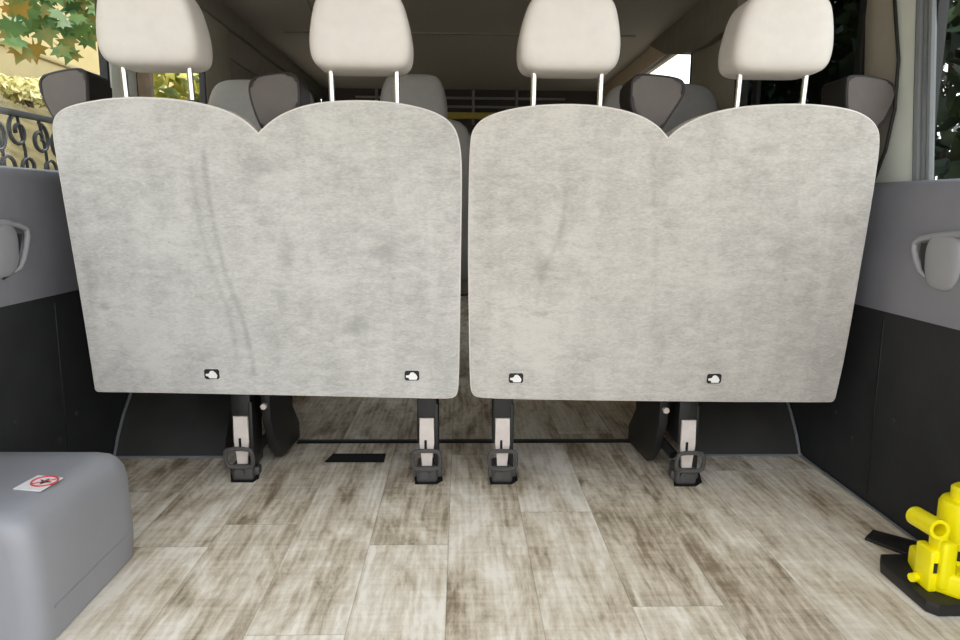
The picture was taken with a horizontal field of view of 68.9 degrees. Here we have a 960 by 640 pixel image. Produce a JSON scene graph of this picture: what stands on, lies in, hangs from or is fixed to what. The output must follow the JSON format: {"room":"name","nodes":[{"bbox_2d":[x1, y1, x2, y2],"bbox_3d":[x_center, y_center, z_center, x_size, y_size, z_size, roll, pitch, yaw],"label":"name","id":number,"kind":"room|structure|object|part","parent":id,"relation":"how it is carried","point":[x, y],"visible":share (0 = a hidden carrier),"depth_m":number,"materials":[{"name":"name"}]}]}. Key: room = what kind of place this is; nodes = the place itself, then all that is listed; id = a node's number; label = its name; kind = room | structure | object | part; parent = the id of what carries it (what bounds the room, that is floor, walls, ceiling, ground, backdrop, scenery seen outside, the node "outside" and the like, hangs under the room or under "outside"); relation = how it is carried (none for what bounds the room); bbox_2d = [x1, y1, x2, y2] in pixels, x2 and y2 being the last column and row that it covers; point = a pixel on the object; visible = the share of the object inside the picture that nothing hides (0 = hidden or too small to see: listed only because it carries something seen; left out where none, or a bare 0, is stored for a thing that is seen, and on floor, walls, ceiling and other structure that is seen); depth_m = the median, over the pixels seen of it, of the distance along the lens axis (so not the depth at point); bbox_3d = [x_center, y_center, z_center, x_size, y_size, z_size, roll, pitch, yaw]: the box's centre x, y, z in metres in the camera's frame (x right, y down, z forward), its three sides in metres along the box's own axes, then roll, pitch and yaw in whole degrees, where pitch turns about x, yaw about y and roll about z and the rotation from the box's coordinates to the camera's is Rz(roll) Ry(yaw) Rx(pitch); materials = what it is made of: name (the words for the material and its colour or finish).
{"room":"vehicle interior","nodes":[
{"label":"vehicle interior","id":0,"kind":"room"},
{"bbox_2d":[0,166,129,454],"bbox_3d":[-1.040,-0.138,2.691,0.093,0.765,5.090,0,9,-2],"label":"wall","id":1,"kind":"structure","parent":0,"point":[50,401],"depth_m":1.57,"materials":[{"name":"grey plastic"}]},
{"bbox_2d":[94,0,110,86],"bbox_3d":[-1.043,-0.596,1.146,0.024,0.690,1.712,0,9,-2],"label":"window","id":2,"kind":"structure","parent":1,"relation":"in","point":[103,63],"depth_m":1.98,"materials":[{"name":"glass"}]},
{"bbox_2d":[109,62,137,97],"bbox_3d":[-1.070,-0.753,2.071,0.034,0.680,0.165,0,9,-2],"label":"trim","id":3,"kind":"structure","parent":1,"relation":"attached to","point":[115,76],"depth_m":2.04,"materials":[{"name":"beige plastic"}]},
{"bbox_2d":[136,8,206,103],"bbox_3d":[-1.080,-0.812,2.457,0.024,0.690,0.617,0,9,-2],"label":"window","id":4,"kind":"structure","parent":1,"relation":"in","point":[202,77],"depth_m":2.74,"materials":[{"name":"glass"}]},
{"bbox_2d":[113,392,261,457],"bbox_3d":[-0.863,0.140,2.586,0.298,0.237,1.456,0,9,-2],"label":"wheel arch","id":5,"kind":"object","parent":1,"relation":"attached to","point":[151,425],"depth_m":1.93,"materials":[{"name":"plastic"}]},
{"bbox_2d":[202,10,230,103],"bbox_3d":[-1.093,-0.891,2.912,0.034,0.680,0.306,0,9,-2],"label":"trim","id":6,"kind":"structure","parent":1,"relation":"attached to","point":[219,71],"depth_m":2.87,"materials":[{"name":"beige plastic"}]},
{"bbox_2d":[229,31,320,102],"bbox_3d":[-1.140,-1.083,4.074,0.055,0.680,2.050,0,9,-2],"label":"trim","id":7,"kind":"structure","parent":1,"relation":"attached to","point":[245,62],"depth_m":3.27,"materials":[{"name":"beige plastic"}]},
{"bbox_2d":[322,88,596,295],"bbox_3d":[-0.138,-0.930,5.161,2.010,1.580,0.110,0,9,-2],"label":"wall","id":8,"kind":"structure","parent":0,"point":[468,107],"depth_m":5.06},
{"bbox_2d":[195,0,322,98],"bbox_3d":[-1.090,-1.231,2.510,0.067,0.120,5.090,0,9,-2],"label":"trim","id":9,"kind":"structure","parent":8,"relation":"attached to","point":[219,11],"depth_m":3.35,"materials":[{"name":"beige plastic"}]},
{"bbox_2d":[603,47,675,99],"bbox_3d":[0.920,-1.420,3.792,0.063,0.135,2.610,0,9,-2],"label":"trim","id":10,"kind":"structure","parent":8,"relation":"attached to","point":[652,55],"depth_m":3.90,"materials":[{"name":"beige plastic"}]},
{"bbox_2d":[220,0,701,90],"bbox_3d":[-0.068,-1.269,2.532,2.040,0.057,5.090,0,9,-2],"label":"ceiling","id":11,"kind":"structure","parent":0,"point":[465,44],"depth_m":3.42,"materials":[{"name":"fabric"}]},
{"bbox_2d":[650,0,747,54],"bbox_3d":[0.917,-1.237,3.051,0.060,0.195,1.210,0,9,-2],"label":"trim","id":12,"kind":"structure","parent":11,"relation":"attached to","point":[705,24],"depth_m":2.86,"materials":[{"name":"beige plastic"}]},
{"bbox_2d":[55,296,959,639],"bbox_3d":[-0.076,0.245,2.780,1.895,0.034,5.090,0,9,-2],"label":"floor","id":13,"kind":"structure","parent":0,"point":[336,536],"depth_m":1.42,"materials":[{"name":"brown wood"}]},
{"bbox_2d":[0,452,132,639],"bbox_3d":[-0.811,0.371,1.196,0.297,0.222,0.320,0,9,-2],"label":"case","id":14,"kind":"object","parent":13,"relation":"on","point":[66,524],"visible":1,"depth_m":1.14,"materials":[{"name":"grey plastic"}]},
{"bbox_2d":[39,0,461,481],"bbox_3d":[-0.508,-0.161,1.758,0.922,1.102,0.652,0,9,-2],"label":"seat","id":15,"kind":"object","parent":13,"relation":"on","point":[314,249],"visible":1,"depth_m":1.50,"materials":[{"name":"fabric"}]},
{"bbox_3d":[-0.910,-0.300,1.616,0.106,0.517,0.105,0,9,-2],"label":"armrest","id":16,"kind":"part","parent":15,"relation":"part of","materials":[{"name":"black plastic"}]},
{"bbox_3d":[-0.732,-0.445,1.452,0.012,0.199,0.032,0,9,-2],"label":"post","id":17,"kind":"part","parent":15,"relation":"part of","materials":[{"name":"silver metal"}]},
{"bbox_3d":[-0.597,-0.445,1.456,0.012,0.199,0.032,0,9,-2],"label":"post","id":18,"kind":"part","parent":15,"relation":"part of","materials":[{"name":"silver metal"}]},
{"bbox_3d":[-0.587,0.337,1.706,0.076,0.060,0.020,0,9,-2],"label":"latch handle","id":19,"kind":"part","parent":15,"relation":"part of","materials":[{"name":"grey plastic"}]},
{"bbox_3d":[-0.589,0.241,1.775,0.100,0.240,0.130,0,9,-2],"label":"leg","id":20,"kind":"part","parent":15,"relation":"part of","materials":[{"name":"black metal"}]},
{"bbox_3d":[-0.457,-0.141,1.532,0.829,0.651,0.130,0,9,-2],"label":"backrest","id":21,"kind":"part","parent":15,"relation":"part of","materials":[{"name":"fabric"}]},
{"bbox_3d":[-0.554,0.247,1.894,0.058,0.250,0.300,0,9,-2],"label":"plate","id":22,"kind":"part","parent":15,"relation":"part of","materials":[{"name":"black plastic"}]},
{"bbox_3d":[-0.455,-0.298,1.629,0.111,0.514,0.105,0,9,-2],"label":"armrest","id":23,"kind":"part","parent":15,"relation":"part of","materials":[{"name":"grey fabric"}]},
{"bbox_3d":[-0.309,-0.443,1.465,0.012,0.197,0.032,0,9,-2],"label":"post","id":24,"kind":"part","parent":15,"relation":"part of","materials":[{"name":"silver metal"}]},
{"bbox_3d":[-0.174,-0.443,1.468,0.012,0.197,0.032,0,9,-2],"label":"post","id":25,"kind":"part","parent":15,"relation":"part of","materials":[{"name":"silver metal"}]},
{"bbox_3d":[-0.130,0.341,1.702,0.076,0.060,0.020,0,9,-2],"label":"latch handle","id":26,"kind":"part","parent":15,"relation":"part of","materials":[{"name":"grey plastic"}]},
{"bbox_3d":[-0.132,0.245,1.771,0.100,0.240,0.130,0,9,-2],"label":"leg","id":27,"kind":"part","parent":15,"relation":"part of","materials":[{"name":"black metal"}]},
{"bbox_2d":[208,79,313,126],"bbox_3d":[-0.767,-0.328,2.766,0.450,1.100,0.615,0,9,-2],"label":"passenger seat","id":28,"kind":"object","parent":13,"relation":"on","point":[232,95],"visible":0.08,"depth_m":2.38,"materials":[{"name":"fabric"}]},
{"bbox_2d":[380,74,470,293],"bbox_3d":[-0.243,-0.339,2.779,0.450,1.125,0.615,0,9,-2],"label":"passenger seat","id":29,"kind":"object","parent":13,"relation":"on","point":[426,91],"visible":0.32,"depth_m":2.41,"materials":[{"name":"fabric"}]},
{"bbox_3d":[-0.236,-0.422,2.560,0.450,0.600,0.177,0,9,-2],"label":"backrest","id":30,"kind":"part","parent":29,"relation":"part of","materials":[{"name":"fabric"}]},
{"bbox_2d":[460,279,467,293],"bbox_3d":[-0.246,-0.190,2.872,0.450,0.130,0.480,0,9,-2],"label":"seat cushion","id":31,"kind":"object","parent":29,"relation":"on","point":[464,286],"depth_m":2.66,"materials":[{"name":"fabric"}]},
{"bbox_3d":[-0.033,0.356,2.033,0.990,0.005,0.016,0,9,-2],"label":"rail","id":32,"kind":"part","parent":13,"relation":"part of","materials":[{"name":"black metal"}]},
{"bbox_2d":[603,83,718,132],"bbox_3d":[0.622,-0.327,2.805,0.450,1.105,0.615,0,9,-2],"label":"passenger seat","id":33,"kind":"object","parent":13,"relation":"on","point":[697,100],"visible":0.07,"depth_m":2.43,"materials":[{"name":"fabric"}]},
{"bbox_2d":[468,0,895,483],"bbox_3d":[0.448,-0.159,1.785,0.963,1.100,0.652,0,9,-2],"label":"seat","id":34,"kind":"object","parent":13,"relation":"on","point":[716,256],"visible":1,"depth_m":1.52,"materials":[{"name":"fabric"}]},
{"bbox_3d":[0.054,0.246,1.774,0.100,0.240,0.130,0,9,-2],"label":"leg","id":35,"kind":"part","parent":34,"relation":"part of","materials":[{"name":"black metal"}]},
{"bbox_3d":[0.055,0.342,1.705,0.076,0.060,0.020,0,9,-2],"label":"latch handle","id":36,"kind":"part","parent":34,"relation":"part of","materials":[{"name":"grey plastic"}]},
{"bbox_3d":[0.112,-0.442,1.476,0.012,0.197,0.032,0,9,-2],"label":"post","id":37,"kind":"part","parent":34,"relation":"part of","materials":[{"name":"silver metal"}]},
{"bbox_3d":[0.252,-0.442,1.480,0.012,0.197,0.032,0,9,-2],"label":"post","id":38,"kind":"part","parent":34,"relation":"part of","materials":[{"name":"silver metal"}]},
{"bbox_3d":[0.393,-0.299,1.652,0.123,0.519,0.105,0,9,-2],"label":"armrest","id":39,"kind":"part","parent":34,"relation":"part of","materials":[{"name":"grey fabric"}]},
{"bbox_3d":[0.468,0.256,1.886,0.058,0.250,0.300,0,9,-2],"label":"plate","id":40,"kind":"part","parent":34,"relation":"part of","materials":[{"name":"black plastic"}]},
{"bbox_3d":[0.408,-0.135,1.558,0.865,0.662,0.131,0,9,-2],"label":"backrest","id":41,"kind":"part","parent":34,"relation":"part of","materials":[{"name":"fabric"}]},
{"bbox_3d":[0.509,0.250,1.770,0.100,0.240,0.130,0,9,-2],"label":"leg","id":42,"kind":"part","parent":34,"relation":"part of","materials":[{"name":"black metal"}]},
{"bbox_3d":[0.510,0.345,1.701,0.076,0.060,0.020,0,9,-2],"label":"latch handle","id":43,"kind":"part","parent":34,"relation":"part of","materials":[{"name":"grey plastic"}]},
{"bbox_3d":[0.545,-0.442,1.488,0.012,0.199,0.032,0,9,-2],"label":"post","id":44,"kind":"part","parent":34,"relation":"part of","materials":[{"name":"silver metal"}]},
{"bbox_3d":[0.685,-0.442,1.492,0.012,0.199,0.032,0,9,-2],"label":"post","id":45,"kind":"part","parent":34,"relation":"part of","materials":[{"name":"silver metal"}]},
{"bbox_3d":[0.875,-0.299,1.666,0.115,0.522,0.105,0,9,-2],"label":"armrest","id":46,"kind":"part","parent":34,"relation":"part of","materials":[{"name":"black plastic"}]},
{"bbox_2d":[865,530,916,553],"bbox_3d":[0.840,0.456,1.429,0.093,0.008,0.077,8,12,39],"label":"bar","id":47,"kind":"object","parent":13,"relation":"on","point":[901,545],"visible":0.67,"depth_m":1.43,"materials":[{"name":"black metal"}]},
{"bbox_2d":[880,482,959,615],"bbox_3d":[0.832,0.391,1.252,0.150,0.194,0.178,0,9,-2],"label":"jack","id":48,"kind":"object","parent":13,"relation":"on","point":[929,574],"visible":1,"depth_m":1.22,"materials":[{"name":"yellow metal"}]},
{"bbox_3d":[0.823,0.476,1.266,0.132,0.022,0.178,0,9,-2],"label":"plate","id":49,"kind":"part","parent":48,"relation":"part of","materials":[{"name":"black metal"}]},
{"bbox_2d":[906,506,949,550],"bbox_3d":[0.781,0.364,1.219,0.048,0.067,0.079,0,9,-2],"label":"socket","id":50,"kind":"object","parent":48,"relation":"attached to","point":[938,530],"depth_m":1.20,"materials":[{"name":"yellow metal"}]},
{"bbox_2d":[789,178,959,541],"bbox_3d":[0.897,-0.125,2.747,0.093,0.748,5.090,0,9,-2],"label":"wall","id":51,"kind":"structure","parent":0,"point":[889,436],"depth_m":1.51,"materials":[{"name":"grey plastic"}]},
{"bbox_2d":[641,53,691,83],"bbox_3d":[0.902,-1.039,3.990,0.024,0.700,1.842,0,9,-2],"label":"window","id":52,"kind":"structure","parent":51,"relation":"in","point":[667,55],"depth_m":3.49,"materials":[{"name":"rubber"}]},
{"bbox_2d":[691,39,734,110],"bbox_3d":[0.950,-0.852,2.821,0.055,0.700,0.526,0,9,-2],"label":"trim","id":53,"kind":"structure","parent":51,"relation":"attached to","point":[705,72],"depth_m":2.77,"materials":[{"name":"beige plastic"}]},
{"bbox_2d":[666,401,802,456],"bbox_3d":[0.715,0.144,2.631,0.318,0.237,1.456,0,9,-2],"label":"wheel arch","id":54,"kind":"object","parent":51,"relation":"attached to","point":[726,429],"depth_m":1.97,"materials":[{"name":"plastic"}]},
{"bbox_2d":[733,0,864,107],"bbox_3d":[0.954,-0.739,2.150,0.024,0.705,0.850,0,9,-2],"label":"window","id":55,"kind":"structure","parent":51,"relation":"in","point":[841,63],"depth_m":1.90,"materials":[{"name":"glass"}]},
{"bbox_2d":[751,0,866,105],"bbox_3d":[0.947,-0.729,2.071,0.014,0.700,0.670,0,9,-2],"label":"trim","id":56,"kind":"structure","parent":51,"relation":"attached to","point":[756,84],"depth_m":1.75,"materials":[{"name":"plastic"}]},
{"bbox_3d":[0.911,0.510,1.118,0.006,0.006,1.670,0,9,-2],"label":"floor edge trim","id":57,"kind":"part","parent":51,"relation":"part of","materials":[{"name":"grey plastic"}]},
{"bbox_2d":[864,0,895,165],"bbox_3d":[0.953,-0.593,1.667,0.012,0.539,0.152,0,9,-2],"label":"trim","id":58,"kind":"structure","parent":51,"relation":"attached to","point":[880,48],"depth_m":1.65,"materials":[{"name":"beige plastic"}]},
{"bbox_2d":[875,0,900,180],"bbox_3d":[0.946,-0.580,1.622,0.008,0.504,0.087,0,9,-2],"label":"trim","id":59,"kind":"structure","parent":51,"relation":"attached to","point":[895,14],"depth_m":1.59,"materials":[{"name":"plastic"}]},
{"bbox_2d":[875,0,915,182],"bbox_3d":[0.967,-0.652,1.607,0.020,0.700,0.250,0,9,-2],"label":"trim","id":60,"kind":"structure","parent":51,"relation":"attached to","point":[896,166],"depth_m":1.58,"materials":[{"name":"beige plastic"}]},
{"bbox_2d":[912,0,936,180],"bbox_3d":[0.955,-0.527,1.500,0.022,0.492,0.122,0,9,-2],"label":"trim","id":61,"kind":"structure","parent":51,"relation":"attached to","point":[924,91],"depth_m":1.50,"materials":[{"name":"grey plastic"}]},
{"bbox_2d":[935,0,949,129],"bbox_3d":[0.988,-0.537,0.922,0.024,0.705,1.139,0,9,-2],"label":"window","id":62,"kind":"structure","parent":51,"relation":"in","point":[942,5],"depth_m":1.48,"materials":[{"name":"glass"}]},
{"label":"outside","id":63,"kind":"structure","parent":0,"visible":0},
{"bbox_3d":[-0.215,0.145,7.621,28.000,0.200,39.000,0,9,-2],"label":"ground","id":64,"kind":"structure","parent":63,"visible":0},
{"bbox_2d":[0,106,58,170],"bbox_3d":[-2.600,-0.206,3.544,0.040,1.822,2.800,0,9,-2],"label":"iron fence","id":65,"kind":"object","parent":64,"relation":"on","point":[49,141],"visible":0.33,"depth_m":4.00,"materials":[{"name":"grey metal"}]},
{"bbox_3d":[-2.594,-1.075,3.401,0.030,0.036,2.800,0,9,-2],"label":"rail","id":66,"kind":"part","parent":65,"relation":"part of","materials":[{"name":"metal"}]},
{"bbox_2d":[0,0,154,96],"bbox_3d":[-2.116,-1.129,3.827,1.285,3.581,2.347,0,9,-2],"label":"maple tree","id":67,"kind":"object","parent":64,"relation":"on","point":[26,17],"visible":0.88,"depth_m":3.35,"materials":[{"name":"green plant"}]},
{"bbox_2d":[153,73,199,102],"bbox_3d":[-2.323,-1.033,5.864,1.272,2.739,1.969,0,9,-2],"label":"shrub","id":68,"kind":"object","parent":64,"relation":"on","point":[179,89],"visible":0.02,"depth_m":5.16,"materials":[{"name":"green plant"}]},
{"bbox_2d":[934,0,959,179],"bbox_3d":[2.320,-0.887,3.414,1.327,3.304,1.587,0,9,-2],"label":"shrub","id":69,"kind":"object","parent":64,"relation":"on","point":[946,163],"visible":0.06,"depth_m":2.98,"materials":[{"name":"green plant"}]},
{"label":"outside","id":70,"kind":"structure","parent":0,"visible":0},
{"bbox_2d":[0,101,57,169],"bbox_3d":[-7.726,-2.033,11.617,8.200,2.900,30.000,0,9,-2],"label":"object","id":71,"kind":"structure","parent":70,"point":[17,152],"depth_m":7.76,"materials":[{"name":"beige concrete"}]},
{"bbox_2d":[0,71,9,87],"bbox_3d":[-5.980,-2.837,8.108,0.772,0.488,1.225,0,9,-2],"label":"shrub","id":72,"kind":"object","parent":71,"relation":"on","point":[3,80],"visible":1,"depth_m":8.38,"materials":[{"name":"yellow plant"}]},
{"bbox_2d":[0,75,46,107],"bbox_3d":[-6.000,-3.040,9.373,0.767,0.475,1.179,0,9,-2],"label":"shrub","id":73,"kind":"object","parent":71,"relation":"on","point":[19,90],"visible":0.64,"depth_m":9.07,"materials":[{"name":"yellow plant"}]},
{"bbox_3d":[-6.058,-2.941,9.368,0.157,0.280,0.479,-2,10,-15],"label":"stem","id":74,"kind":"part","parent":73,"relation":"part of","materials":[{"name":"brown plant"}]},
{"bbox_2d":[0,38,99,111],"bbox_3d":[-6.900,-2.701,5.447,0.420,1.130,17.000,0,9,-2],"label":"wall","id":75,"kind":"structure","parent":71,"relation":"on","point":[46,64],"depth_m":10.69,"materials":[{"name":"beige paint"}]},
{"bbox_2d":[0,0,186,96],"bbox_3d":[-10.542,-6.737,10.765,1.500,7.220,28.200,0,9,-2],"label":"apartment building","id":76,"kind":"structure","parent":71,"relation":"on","point":[90,61],"depth_m":17.63,"materials":[{"name":"beige tile"}]}
]}

